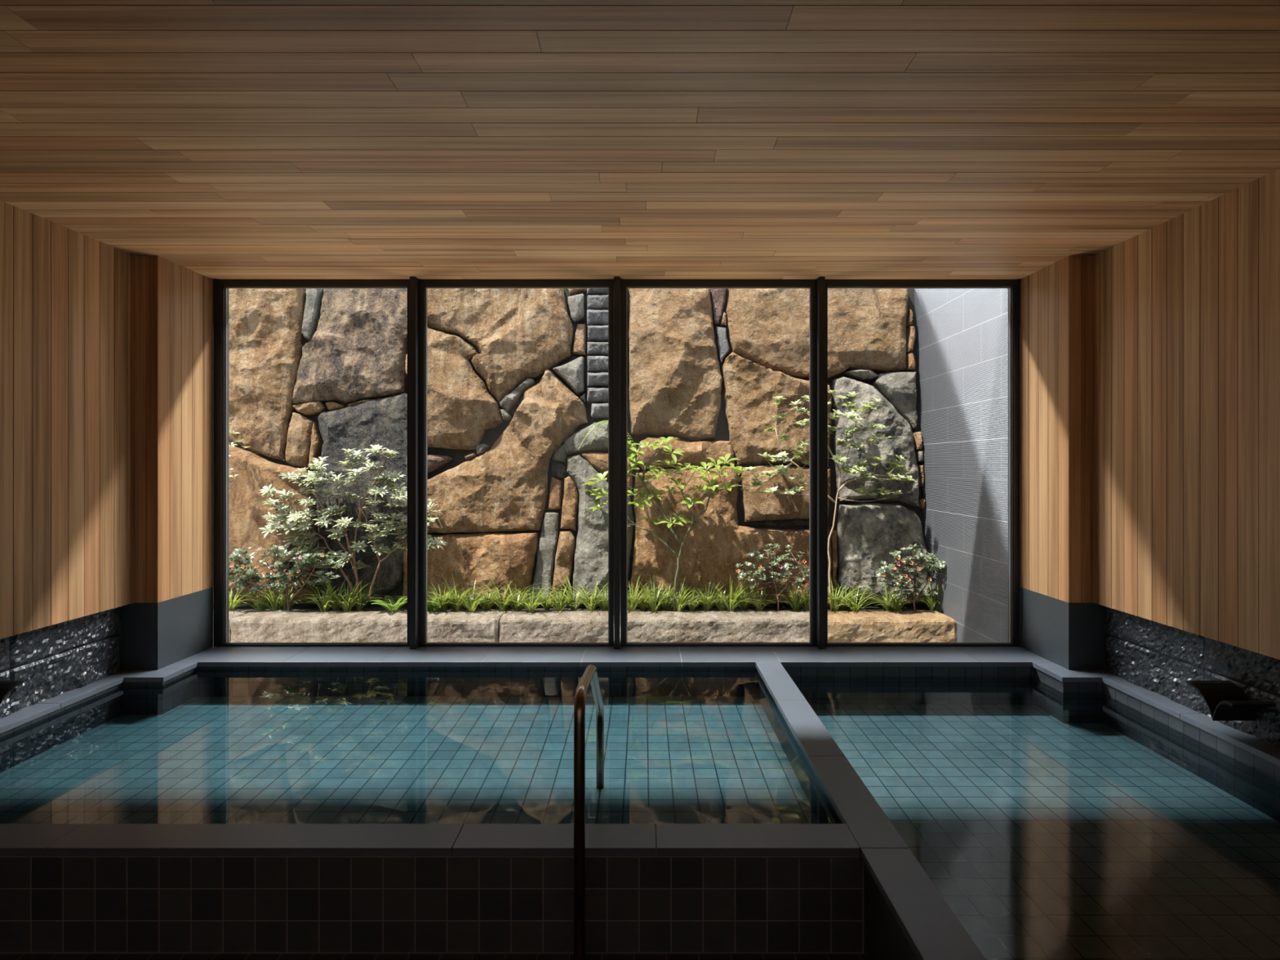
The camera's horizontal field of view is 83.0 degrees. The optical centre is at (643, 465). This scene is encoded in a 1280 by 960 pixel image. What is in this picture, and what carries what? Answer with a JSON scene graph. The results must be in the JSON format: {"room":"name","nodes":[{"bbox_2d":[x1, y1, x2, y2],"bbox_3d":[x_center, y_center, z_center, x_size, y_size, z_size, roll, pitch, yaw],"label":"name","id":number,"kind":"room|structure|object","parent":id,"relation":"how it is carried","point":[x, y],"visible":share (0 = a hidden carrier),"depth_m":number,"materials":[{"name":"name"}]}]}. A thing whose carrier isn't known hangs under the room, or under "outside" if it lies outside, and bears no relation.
{"room":"spa","nodes":[
{"label":"spa","id":0,"kind":"room"},
{"bbox_2d":[0,200,213,718],"bbox_3d":[-3.135,0.576,1.007,0.600,3.637,7.614,0,0,0],"label":"wall","id":1,"kind":"structure","parent":0,"point":[106,351],"depth_m":3.94,"materials":[{"name":"brown wood"}]},
{"bbox_2d":[0,680,23,704],"bbox_3d":[-2.965,1.056,3.190,0.240,0.136,0.260,0,0,0],"label":"spout","id":2,"kind":"object","parent":1,"relation":"attached to","point":[6,686],"visible":1,"depth_m":3.27,"materials":[{"name":"black stone"}]},
{"bbox_2d":[213,279,409,646],"bbox_3d":[-2.168,-0.015,4.790,1.335,2.417,0.068,0,0,0],"label":"window","id":3,"kind":"structure","parent":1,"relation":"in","point":[220,286],"depth_m":4.76,"materials":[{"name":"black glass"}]},
{"bbox_2d":[0,953,866,959],"bbox_3d":[-0.150,1.624,-0.167,6.500,0.200,4.866,0,0,0],"label":"floor","id":4,"kind":"structure","parent":0,"point":[2,956],"depth_m":2.24,"materials":[{"name":"tile"}]},
{"bbox_2d":[0,662,864,953],"bbox_3d":[-1.179,1.444,3.500,3.812,0.500,2.488,0,0,0],"label":"pool","id":5,"kind":"object","parent":4,"relation":"on","point":[177,807],"visible":0.98,"depth_m":2.88,"materials":[{"name":"tile"}]},
{"bbox_2d":[0,666,819,824],"bbox_3d":[-1.179,1.458,3.525,3.812,0.473,2.438,0,0,0],"label":"basin","id":6,"kind":"object","parent":5,"relation":"in","point":[192,744],"depth_m":3.54,"materials":[{"name":"tile"}]},
{"bbox_2d":[573,664,604,959],"bbox_3d":[-0.190,1.097,2.635,0.068,0.853,1.063,0,0,0],"label":"handrail","id":7,"kind":"object","parent":4,"relation":"on","point":[590,676],"visible":1,"depth_m":2.13,"materials":[{"name":"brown metal"}]},
{"bbox_2d":[755,662,986,959],"bbox_3d":[0.752,1.409,2.328,0.151,0.430,4.156,0,0,0],"label":"divider","id":8,"kind":"object","parent":4,"relation":"on","point":[907,917],"visible":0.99,"depth_m":2.30,"materials":[{"name":"stone"}]},
{"bbox_2d":[783,662,1279,959],"bbox_3d":[1.733,1.449,2.497,1.994,0.510,4.494,0,0,0],"label":"pool","id":9,"kind":"object","parent":4,"relation":"on","point":[1058,812],"visible":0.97,"depth_m":3.08,"materials":[{"name":"liquid"}]},
{"bbox_2d":[409,276,620,648],"bbox_3d":[-0.836,-0.015,4.759,1.368,2.417,0.130,0,0,0],"label":"window","id":10,"kind":"structure","parent":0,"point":[424,284],"depth_m":4.76,"materials":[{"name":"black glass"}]},
{"bbox_2d":[228,288,926,607],"bbox_3d":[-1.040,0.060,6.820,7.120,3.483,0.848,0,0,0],"label":"wall","id":11,"kind":"structure","parent":0,"point":[491,436],"depth_m":6.58,"materials":[{"name":"stone"}]},
{"bbox_2d":[284,288,323,467],"bbox_3d":[-3.100,-0.821,6.628,0.242,1.704,0.349,0,0,0],"label":"stone","id":12,"kind":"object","parent":11,"relation":"attached to","point":[299,434],"depth_m":6.51,"materials":[{"name":"brown stone"}]},
{"bbox_2d":[292,401,327,416],"bbox_3d":[-3.042,-0.509,6.591,0.287,0.138,0.203,0,0,0],"label":"stone","id":13,"kind":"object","parent":11,"relation":"attached to","point":[314,408],"depth_m":6.52,"materials":[{"name":"brown stone"}]},
{"bbox_2d":[308,422,322,468],"bbox_3d":[-2.965,-0.176,6.572,0.080,0.426,0.204,0,0,0],"label":"stone","id":14,"kind":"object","parent":11,"relation":"attached to","point":[316,438],"depth_m":6.51,"materials":[{"name":"brown stone"}]},
{"bbox_2d":[325,397,385,410],"bbox_3d":[-2.607,-0.552,6.618,0.565,0.132,0.158,0,0,0],"label":"stone","id":15,"kind":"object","parent":11,"relation":"attached to","point":[332,406],"depth_m":6.55,"materials":[{"name":"brown stone"}]},
{"bbox_2d":[464,453,476,460],"bbox_3d":[-1.564,-0.074,6.563,0.101,0.074,0.166,0,0,0],"label":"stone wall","id":16,"kind":"structure","parent":11,"relation":"attached to","point":[472,455],"depth_m":6.50,"materials":[{"name":"brown stone"}]},
{"bbox_2d":[475,443,490,455],"bbox_3d":[-1.451,-0.141,6.568,0.119,0.115,0.174,0,0,0],"label":"stone","id":17,"kind":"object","parent":11,"relation":"attached to","point":[481,449],"depth_m":6.50,"materials":[{"name":"grey stone"}]},
{"bbox_2d":[500,408,511,420],"bbox_3d":[-1.255,-0.454,6.598,0.092,0.104,0.174,0,0,0],"label":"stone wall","id":18,"kind":"structure","parent":11,"relation":"attached to","point":[505,415],"depth_m":6.53,"materials":[{"name":"grey stone"}]},
{"bbox_2d":[548,476,561,509],"bbox_3d":[-0.799,0.257,6.546,0.116,0.303,0.157,0,0,0],"label":"stone","id":19,"kind":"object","parent":11,"relation":"attached to","point":[555,494],"depth_m":6.49,"materials":[{"name":"brown stone"}]},
{"bbox_2d":[552,444,567,462],"bbox_3d":[-0.757,-0.107,6.585,0.128,0.182,0.140,0,0,0],"label":"stone","id":20,"kind":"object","parent":11,"relation":"attached to","point":[560,454],"depth_m":6.53,"materials":[{"name":"grey stone"}]},
{"bbox_2d":[551,475,577,603],"bbox_3d":[-0.706,0.666,6.487,0.229,1.138,0.275,0,0,0],"label":"stone","id":21,"kind":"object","parent":11,"relation":"attached to","point":[565,552],"depth_m":6.41,"materials":[{"name":"brown stone"}]},
{"bbox_2d":[568,293,586,403],"bbox_3d":[-0.612,-1.071,6.673,0.171,1.019,0.239,0,0,0],"label":"stone wall","id":22,"kind":"structure","parent":11,"relation":"attached to","point":[575,303],"depth_m":6.62,"materials":[{"name":"grey stone"}]},
{"bbox_2d":[228,393,930,604],"bbox_3d":[-0.726,0.294,6.484,6.519,1.893,0.431,0,0,0],"label":"stone wall","id":23,"kind":"structure","parent":11,"relation":"attached to","point":[713,545],"depth_m":6.36,"materials":[{"name":"stone"}]},
{"bbox_2d":[577,420,639,458],"bbox_3d":[-0.281,-0.209,6.210,0.477,0.367,0.308,0,0,28],"label":"fern","id":24,"kind":"object","parent":23,"relation":"hanging from","point":[606,421],"visible":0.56,"depth_m":6.23,"materials":[{"name":"green plant"}]},
{"bbox_2d":[568,288,608,295],"bbox_3d":[-0.440,-1.616,6.695,0.566,0.116,0.214,0,0,0],"label":"stone","id":25,"kind":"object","parent":11,"relation":"attached to","point":[589,291],"depth_m":6.65,"materials":[{"name":"grey stone"}]},
{"bbox_2d":[586,387,608,404],"bbox_3d":[-0.335,-0.631,6.600,0.360,0.147,0.211,0,0,0],"label":"stone","id":26,"kind":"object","parent":11,"relation":"attached to","point":[595,395],"depth_m":6.52,"materials":[{"name":"grey stone"}]},
{"bbox_2d":[586,372,608,387],"bbox_3d":[-0.336,-0.774,6.615,0.358,0.142,0.209,0,0,0],"label":"stone","id":27,"kind":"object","parent":11,"relation":"attached to","point":[600,380],"depth_m":6.54,"materials":[{"name":"grey stone"}]},
{"bbox_2d":[586,355,608,373],"bbox_3d":[-0.334,-0.919,6.629,0.363,0.158,0.212,0,0,0],"label":"stone","id":28,"kind":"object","parent":11,"relation":"attached to","point":[596,364],"depth_m":6.55,"materials":[{"name":"grey stone"}]},
{"bbox_2d":[586,342,608,355],"bbox_3d":[-0.336,-1.065,6.649,0.361,0.137,0.199,0,0,0],"label":"stone block","id":29,"kind":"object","parent":11,"relation":"attached to","point":[594,348],"depth_m":6.57,"materials":[{"name":"grey stone"}]},
{"bbox_2d":[586,309,608,325],"bbox_3d":[-0.340,-1.349,6.676,0.365,0.157,0.204,0,0,0],"label":"stone block","id":30,"kind":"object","parent":11,"relation":"attached to","point":[594,317],"depth_m":6.60,"materials":[{"name":"grey stone"}]},
{"bbox_2d":[586,294,608,310],"bbox_3d":[-0.339,-1.493,6.687,0.367,0.149,0.209,0,0,0],"label":"stone block","id":31,"kind":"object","parent":11,"relation":"attached to","point":[595,302],"depth_m":6.61,"materials":[{"name":"grey stone"}]},
{"bbox_2d":[587,324,608,342],"bbox_3d":[-0.338,-1.206,6.664,0.359,0.155,0.198,0,0,0],"label":"stone block","id":32,"kind":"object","parent":11,"relation":"attached to","point":[595,333],"depth_m":6.59,"materials":[{"name":"grey stone"}]},
{"bbox_2d":[591,403,608,418],"bbox_3d":[-0.313,-0.489,6.581,0.324,0.144,0.220,0,0,0],"label":"stone block","id":33,"kind":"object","parent":11,"relation":"attached to","point":[599,411],"depth_m":6.50,"materials":[{"name":"grey stone"}]},
{"bbox_2d":[710,288,725,326],"bbox_3d":[0.694,-1.477,6.707,0.146,0.393,0.191,0,0,0],"label":"stone","id":34,"kind":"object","parent":11,"relation":"attached to","point":[717,295],"depth_m":6.64,"materials":[{"name":"brown stone"}]},
{"bbox_2d":[715,326,728,363],"bbox_3d":[0.723,-1.099,6.678,0.120,0.344,0.168,0,0,0],"label":"stone","id":35,"kind":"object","parent":11,"relation":"attached to","point":[722,345],"depth_m":6.61,"materials":[{"name":"grey stone"}]},
{"bbox_2d":[720,312,726,327],"bbox_3d":[0.733,-1.339,6.696,0.052,0.140,0.160,0,0,0],"label":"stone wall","id":36,"kind":"structure","parent":11,"relation":"attached to","point":[723,322],"depth_m":6.63,"materials":[{"name":"brown stone"}]},
{"bbox_2d":[740,519,809,526],"bbox_3d":[1.259,0.513,6.528,0.787,0.086,0.120,0,0,0],"label":"stone","id":37,"kind":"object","parent":11,"relation":"attached to","point":[794,522],"depth_m":6.48,"materials":[{"name":"brown stone"}]},
{"bbox_2d":[725,288,917,428],"bbox_3d":[1.625,-1.002,6.647,1.722,1.348,0.312,0,0,0],"label":"stone wall","id":38,"kind":"structure","parent":11,"relation":"attached to","point":[770,328],"depth_m":6.54,"materials":[{"name":"brown stone"}]},
{"bbox_2d":[829,528,837,595],"bbox_3d":[1.693,0.905,6.479,0.056,0.668,0.198,0,0,0],"label":"stone","id":39,"kind":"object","parent":11,"relation":"attached to","point":[833,535],"depth_m":6.41,"materials":[{"name":"stone"}]},
{"bbox_2d":[844,368,878,381],"bbox_3d":[1.989,-0.823,6.622,0.289,0.111,0.202,0,0,0],"label":"stone","id":40,"kind":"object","parent":11,"relation":"attached to","point":[860,374],"depth_m":6.56,"materials":[{"name":"grey stone"}]},
{"bbox_2d":[905,308,924,508],"bbox_3d":[2.461,-0.523,6.605,0.104,1.838,0.348,0,0,0],"label":"stone wall","id":41,"kind":"structure","parent":11,"relation":"attached to","point":[910,339],"depth_m":6.57,"materials":[{"name":"brown stone"}]},
{"bbox_2d":[235,607,931,611],"bbox_3d":[-1.040,1.532,6.360,7.120,0.525,0.480,0,0,0],"label":"soil bed","id":42,"kind":"object","parent":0,"point":[241,609],"visible":0.07,"depth_m":6.37,"materials":[{"name":"brown soil"}]},
{"bbox_2d":[228,422,249,479],"bbox_3d":[-3.556,0.464,6.203,0.408,1.671,0.192,0,0,24],"label":"shrub","id":43,"kind":"object","parent":42,"relation":"on","point":[233,431],"visible":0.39,"depth_m":6.20,"materials":[{"name":"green plant"}]},
{"bbox_2d":[228,588,268,611],"bbox_3d":[-3.520,1.126,6.209,0.690,0.286,0.462,0,0,0],"label":"grass tuft","id":44,"kind":"object","parent":42,"relation":"on","point":[231,604],"visible":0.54,"depth_m":6.21,"materials":[{"name":"green plant"}]},
{"bbox_2d":[234,587,297,611],"bbox_3d":[-3.256,1.129,6.157,0.585,0.281,0.545,0,0,-44],"label":"grass tuft","id":45,"kind":"object","parent":42,"relation":"on","point":[260,606],"visible":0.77,"depth_m":6.18,"materials":[{"name":"green plant"}]},
{"bbox_2d":[230,579,320,611],"bbox_3d":[-3.103,1.100,6.177,0.944,0.338,0.597,0,0,0],"label":"grass tuft","id":46,"kind":"object","parent":42,"relation":"on","point":[273,605],"visible":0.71,"depth_m":6.15,"materials":[{"name":"green plant"}]},
{"bbox_2d":[228,544,345,610],"bbox_3d":[-3.063,0.989,6.129,1.119,0.622,0.281,0,0,0],"label":"bush","id":47,"kind":"object","parent":42,"relation":"on","point":[280,574],"visible":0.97,"depth_m":6.11,"materials":[{"name":"green plant"}]},
{"bbox_2d":[250,586,329,610],"bbox_3d":[-3.035,1.130,6.222,0.774,0.278,0.476,0,0,0],"label":"grass tuft","id":48,"kind":"object","parent":42,"relation":"on","point":[284,606],"visible":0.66,"depth_m":6.20,"materials":[{"name":"green plant"}]},
{"bbox_2d":[294,576,352,611],"bbox_3d":[-2.714,1.110,6.188,0.658,0.319,0.542,0,0,0],"label":"grass tuft","id":49,"kind":"object","parent":42,"relation":"on","point":[325,606],"visible":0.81,"depth_m":6.15,"materials":[{"name":"green plant"}]},
{"bbox_2d":[288,575,382,611],"bbox_3d":[-2.698,1.105,6.274,0.788,0.328,0.631,0,0,35],"label":"grass tuft","id":50,"kind":"object","parent":42,"relation":"on","point":[335,606],"visible":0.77,"depth_m":6.20,"materials":[{"name":"green plant"}]},
{"bbox_2d":[300,576,386,611],"bbox_3d":[-2.556,1.096,6.174,0.900,0.346,0.540,0,0,0],"label":"grass tuft","id":51,"kind":"object","parent":42,"relation":"on","point":[346,606],"visible":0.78,"depth_m":6.17,"materials":[{"name":"green plant"}]},
{"bbox_2d":[258,444,446,611],"bbox_3d":[-2.494,0.557,6.201,1.634,1.484,0.390,0,0,0],"label":"shrub","id":52,"kind":"object","parent":42,"relation":"on","point":[322,520],"visible":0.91,"depth_m":6.21,"materials":[{"name":"green plant"}]},
{"bbox_2d":[331,580,380,611],"bbox_3d":[-2.434,1.126,6.273,0.498,0.286,0.523,0,0,0],"label":"grass tuft","id":53,"kind":"object","parent":42,"relation":"on","point":[362,602],"visible":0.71,"depth_m":6.23,"materials":[{"name":"green plant"}]},
{"bbox_2d":[371,595,407,610],"bbox_3d":[-2.150,1.195,6.123,0.351,0.151,0.316,0,0,12],"label":"fern","id":54,"kind":"object","parent":42,"relation":"on","point":[385,606],"visible":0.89,"depth_m":6.15,"materials":[{"name":"green plant"}]},
{"bbox_2d":[427,591,451,611],"bbox_3d":[-1.783,1.184,6.194,0.326,0.172,0.367,0,0,-38],"label":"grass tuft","id":55,"kind":"object","parent":42,"relation":"on","point":[436,606],"visible":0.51,"depth_m":6.13,"materials":[{"name":"green plant"}]},
{"bbox_2d":[399,581,480,611],"bbox_3d":[-1.754,1.116,6.179,0.765,0.306,0.586,0,0,0],"label":"grass tuft","id":56,"kind":"object","parent":42,"relation":"on","point":[443,608],"visible":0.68,"depth_m":6.17,"materials":[{"name":"green plant"}]},
{"bbox_2d":[427,573,506,611],"bbox_3d":[-1.558,1.083,6.186,0.923,0.371,0.532,0,0,-19],"label":"grass tuft","id":57,"kind":"object","parent":42,"relation":"on","point":[456,607],"visible":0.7,"depth_m":6.17,"materials":[{"name":"green plant"}]},
{"bbox_2d":[442,580,501,612],"bbox_3d":[-1.464,1.124,6.171,0.587,0.290,0.481,0,0,0],"label":"grass tuft","id":58,"kind":"object","parent":42,"relation":"on","point":[472,606],"visible":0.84,"depth_m":6.15,"materials":[{"name":"green plant"}]},
{"bbox_2d":[463,586,522,611],"bbox_3d":[-1.388,1.138,6.202,0.702,0.262,0.389,0,0,-17],"label":"grass tuft","id":59,"kind":"object","parent":42,"relation":"on","point":[487,606],"visible":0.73,"depth_m":6.21,"materials":[{"name":"green plant"}]},
{"bbox_2d":[463,577,551,611],"bbox_3d":[-1.161,1.106,6.211,0.960,0.327,0.556,0,0,0],"label":"grass tuft","id":60,"kind":"object","parent":42,"relation":"on","point":[499,603],"visible":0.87,"depth_m":6.20,"materials":[{"name":"green plant"}]},
{"bbox_2d":[481,582,555,611],"bbox_3d":[-1.047,1.121,6.269,0.852,0.296,0.473,0,0,20],"label":"grass tuft","id":61,"kind":"object","parent":42,"relation":"on","point":[514,603],"visible":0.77,"depth_m":6.24,"materials":[{"name":"green plant"}]},
{"bbox_2d":[497,587,550,613],"bbox_3d":[-0.986,1.142,6.114,0.638,0.254,0.458,0,0,0],"label":"grass tuft","id":62,"kind":"object","parent":42,"relation":"on","point":[531,606],"visible":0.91,"depth_m":6.13,"materials":[{"name":"green plant"}]},
{"bbox_2d":[520,588,574,610],"bbox_3d":[-0.819,1.156,6.232,0.491,0.225,0.363,0,0,22],"label":"grass tuft","id":63,"kind":"object","parent":42,"relation":"on","point":[545,606],"visible":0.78,"depth_m":6.23,"materials":[{"name":"green plant"}]},
{"bbox_2d":[528,584,596,611],"bbox_3d":[-0.717,1.129,6.223,0.697,0.279,0.490,0,0,0],"label":"grass tuft","id":64,"kind":"object","parent":42,"relation":"on","point":[559,606],"visible":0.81,"depth_m":6.19,"materials":[{"name":"green plant"}]},
{"bbox_2d":[526,573,608,611],"bbox_3d":[-0.625,1.096,6.312,0.863,0.346,0.665,0,0,-21],"label":"grass tuft","id":65,"kind":"object","parent":42,"relation":"on","point":[573,606],"visible":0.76,"depth_m":6.23,"materials":[{"name":"green plant"}]},
{"bbox_2d":[554,580,608,611],"bbox_3d":[-0.467,1.112,6.171,0.846,0.314,0.550,0,0,23],"label":"grass tuft","id":66,"kind":"object","parent":42,"relation":"on","point":[588,604],"visible":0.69,"depth_m":6.18,"materials":[{"name":"green plant"}]},
{"bbox_2d":[576,586,608,611],"bbox_3d":[-0.278,1.149,6.203,0.678,0.240,0.434,0,0,0],"label":"grass tuft","id":67,"kind":"object","parent":42,"relation":"on","point":[604,606],"visible":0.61,"depth_m":6.21,"materials":[{"name":"green plant"}]},
{"bbox_2d":[590,574,661,611],"bbox_3d":[-0.094,1.084,6.154,0.872,0.370,0.523,0,0,0],"label":"grass tuft","id":68,"kind":"object","parent":42,"relation":"on","point":[632,605],"visible":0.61,"depth_m":6.15,"materials":[{"name":"green plant"}]},
{"bbox_2d":[597,573,697,611],"bbox_3d":[0.071,1.099,6.194,0.995,0.339,0.578,0,0,-13],"label":"grass tuft","id":69,"kind":"object","parent":42,"relation":"on","point":[652,604],"visible":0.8,"depth_m":6.18,"materials":[{"name":"green plant"}]},
{"bbox_2d":[627,579,687,611],"bbox_3d":[0.026,1.117,6.173,0.807,0.305,0.480,0,0,0],"label":"grass tuft","id":70,"kind":"object","parent":42,"relation":"on","point":[642,607],"visible":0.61,"depth_m":6.22,"materials":[{"name":"green plant"}]},
{"bbox_2d":[629,582,694,611],"bbox_3d":[0.221,1.138,6.280,0.725,0.261,0.409,0,0,0],"label":"grass tuft","id":71,"kind":"object","parent":42,"relation":"on","point":[666,605],"visible":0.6,"depth_m":6.23,"materials":[{"name":"green plant"}]},
{"bbox_2d":[582,436,755,611],"bbox_3d":[0.211,0.526,6.133,1.523,1.547,0.396,0,0,0],"label":"tree","id":72,"kind":"object","parent":42,"relation":"on","point":[655,444],"visible":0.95,"depth_m":6.13,"materials":[{"name":"green plant"}]},
{"bbox_2d":[636,577,721,611],"bbox_3d":[0.335,1.102,6.173,0.746,0.335,0.549,0,0,29],"label":"grass tuft","id":73,"kind":"object","parent":42,"relation":"on","point":[679,604],"visible":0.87,"depth_m":6.16,"materials":[{"name":"green plant"}]},
{"bbox_2d":[662,588,718,611],"bbox_3d":[0.399,1.149,6.276,0.517,0.239,0.561,0,0,37],"label":"grass tuft","id":74,"kind":"object","parent":42,"relation":"on","point":[691,606],"visible":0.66,"depth_m":6.24,"materials":[{"name":"green plant"}]},
{"bbox_2d":[680,581,752,611],"bbox_3d":[0.597,1.125,6.311,0.652,0.287,0.536,0,0,-17],"label":"grass tuft","id":75,"kind":"object","parent":42,"relation":"on","point":[706,607],"visible":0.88,"depth_m":6.21,"materials":[{"name":"green plant"}]},
{"bbox_2d":[695,585,751,611],"bbox_3d":[0.674,1.139,6.245,0.664,0.260,0.447,0,0,0],"label":"grass tuft","id":76,"kind":"object","parent":42,"relation":"on","point":[721,608],"visible":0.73,"depth_m":6.20,"materials":[{"name":"green plant"}]},
{"bbox_2d":[692,574,784,611],"bbox_3d":[0.823,1.085,6.162,0.881,0.369,0.629,0,0,0],"label":"grass tuft","id":77,"kind":"object","parent":42,"relation":"on","point":[732,606],"visible":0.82,"depth_m":6.16,"materials":[{"name":"green plant"}]},
{"bbox_2d":[715,579,774,611],"bbox_3d":[0.779,1.107,6.272,0.666,0.324,0.507,0,0,0],"label":"grass tuft","id":78,"kind":"object","parent":42,"relation":"on","point":[743,606],"visible":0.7,"depth_m":6.23,"materials":[{"name":"green plant"}]},
{"bbox_2d":[723,583,791,611],"bbox_3d":[0.952,1.139,6.191,0.695,0.259,0.461,0,0,0],"label":"grass tuft","id":79,"kind":"object","parent":42,"relation":"on","point":[757,606],"visible":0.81,"depth_m":6.22,"materials":[{"name":"green plant"}]},
{"bbox_2d":[735,543,809,611],"bbox_3d":[1.089,0.979,6.129,0.651,0.641,0.252,0,0,-3],"label":"bush","id":80,"kind":"object","parent":42,"relation":"on","point":[785,574],"visible":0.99,"depth_m":6.12,"materials":[{"name":"green plant"}]},
{"bbox_2d":[764,578,828,611],"bbox_3d":[1.264,1.113,6.223,0.666,0.311,0.547,0,0,38],"label":"grass tuft","id":81,"kind":"object","parent":42,"relation":"on","point":[796,603],"visible":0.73,"depth_m":6.20,"materials":[{"name":"green plant"}]},
{"bbox_2d":[772,580,848,611],"bbox_3d":[1.398,1.111,6.214,0.739,0.316,0.520,0,0,10],"label":"grass tuft","id":82,"kind":"object","parent":42,"relation":"on","point":[806,606],"visible":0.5,"depth_m":6.19,"materials":[{"name":"green plant"}]},
{"bbox_2d":[731,390,917,611],"bbox_3d":[1.525,0.331,6.170,1.551,1.938,0.314,0,0,0],"label":"tree","id":83,"kind":"object","parent":42,"relation":"on","point":[781,469],"visible":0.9,"depth_m":6.17,"materials":[{"name":"green plant"}]},
{"bbox_2d":[780,577,875,611],"bbox_3d":[1.589,1.104,6.205,0.903,0.330,0.600,0,0,13],"label":"grass tuft","id":84,"kind":"object","parent":42,"relation":"on","point":[833,599],"visible":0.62,"depth_m":6.21,"materials":[{"name":"green plant"}]},
{"bbox_2d":[795,577,883,610],"bbox_3d":[1.699,1.119,6.333,0.825,0.299,0.572,0,0,-31],"label":"grass tuft","id":85,"kind":"object","parent":42,"relation":"on","point":[843,607],"visible":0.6,"depth_m":6.26,"materials":[{"name":"green plant"}]},
{"bbox_2d":[829,586,893,611],"bbox_3d":[1.836,1.155,6.154,0.631,0.228,0.382,0,0,0],"label":"grass tuft","id":86,"kind":"object","parent":42,"relation":"on","point":[855,606],"visible":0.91,"depth_m":6.17,"materials":[{"name":"green plant"}]},
{"bbox_2d":[850,582,926,611],"bbox_3d":[2.044,1.119,6.229,0.725,0.300,0.486,0,0,0],"label":"grass tuft","id":87,"kind":"object","parent":42,"relation":"on","point":[887,607],"visible":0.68,"depth_m":6.22,"materials":[{"name":"green plant"}]},
{"bbox_2d":[866,592,916,611],"bbox_3d":[2.143,1.157,6.196,0.583,0.225,0.333,0,0,0],"label":"grass tuft","id":88,"kind":"object","parent":42,"relation":"on","point":[896,606],"visible":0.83,"depth_m":6.17,"materials":[{"name":"green plant"}]},
{"bbox_2d":[875,543,946,612],"bbox_3d":[2.259,0.983,6.093,0.666,0.635,0.251,0,0,0],"label":"bush","id":89,"kind":"object","parent":42,"relation":"on","point":[900,576],"visible":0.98,"depth_m":6.08,"materials":[{"name":"green plant"}]},
{"bbox_2d":[917,582,942,611],"bbox_3d":[2.519,1.121,6.287,0.567,0.295,0.562,0,0,0],"label":"grass tuft","id":90,"kind":"object","parent":42,"relation":"on","point":[932,603],"visible":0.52,"depth_m":6.26,"materials":[{"name":"green plant"}]},
{"bbox_2d":[0,0,1279,279],"bbox_3d":[-0.200,-1.473,1.115,6.800,0.500,7.829,0,0,0],"label":"ceiling","id":91,"kind":"structure","parent":0,"point":[211,139],"depth_m":2.62,"materials":[{"name":"brown wood"}]},
{"bbox_2d":[620,279,816,646],"bbox_3d":[0.492,-0.015,4.790,1.329,2.417,0.068,0,0,0],"label":"window","id":92,"kind":"structure","parent":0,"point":[625,284],"depth_m":4.76,"materials":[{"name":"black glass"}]},
{"bbox_2d":[816,276,1020,648],"bbox_3d":[1.808,-0.015,4.759,1.342,2.417,0.130,0,0,0],"label":"window","id":93,"kind":"structure","parent":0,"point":[1013,286],"depth_m":4.76,"materials":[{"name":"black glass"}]},
{"bbox_2d":[914,288,1008,642],"bbox_3d":[2.620,-0.306,6.517,0.200,4.200,3.366,0,0,0],"label":"wall","id":94,"kind":"structure","parent":0,"point":[962,335],"depth_m":5.64,"materials":[{"name":"grey tile"}]},
{"bbox_2d":[1020,168,1279,747],"bbox_3d":[2.780,0.576,1.007,0.601,3.637,7.614,0,0,0],"label":"wall","id":95,"kind":"structure","parent":0,"point":[1150,361],"depth_m":3.69,"materials":[{"name":"brown wood"}]},
{"bbox_2d":[177,646,1051,666],"bbox_3d":[-0.178,1.208,4.600,5.314,0.028,0.428,0,0,0],"label":"sill","id":96,"kind":"structure","parent":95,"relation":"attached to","point":[215,656],"depth_m":4.51,"materials":[{"name":"grey stone"}]},
{"bbox_2d":[1186,680,1276,729],"bbox_3d":[2.610,1.056,3.190,0.240,0.136,0.260,0,0,0],"label":"spout","id":97,"kind":"object","parent":95,"relation":"attached to","point":[1225,700],"visible":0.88,"depth_m":3.17,"materials":[{"name":"black stone"}]},
{"bbox_3d":[-1.040,1.664,5.317,7.120,0.260,0.966,0,0,0],"label":"ground","id":98,"kind":"structure","parent":0,"visible":0},
{"bbox_2d":[228,611,252,642],"bbox_3d":[-3.556,1.436,5.976,0.442,0.415,0.368,0,0,0],"label":"kerb stone","id":99,"kind":"object","parent":98,"relation":"on","point":[232,615],"visible":0.02,"depth_m":5.99,"materials":[{"name":"stone"}]},
{"bbox_2d":[230,609,506,642],"bbox_3d":[-2.252,1.435,5.976,2.157,0.417,0.369,0,0,0],"label":"kerb stone","id":100,"kind":"object","parent":98,"relation":"on","point":[279,625],"visible":0.62,"depth_m":5.82,"materials":[{"name":"stone"}]},
{"bbox_2d":[498,610,809,642],"bbox_3d":[0.126,1.436,5.974,2.589,0.416,0.371,0,0,0],"label":"kerb stone","id":101,"kind":"object","parent":98,"relation":"on","point":[575,626],"visible":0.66,"depth_m":5.82,"materials":[{"name":"stone"}]},
{"bbox_2d":[827,610,956,642],"bbox_3d":[1.973,1.437,5.973,1.097,0.414,0.374,0,0,0],"label":"kerb stone","id":102,"kind":"object","parent":98,"relation":"on","point":[919,626],"visible":0.61,"depth_m":5.81,"materials":[{"name":"stone"}]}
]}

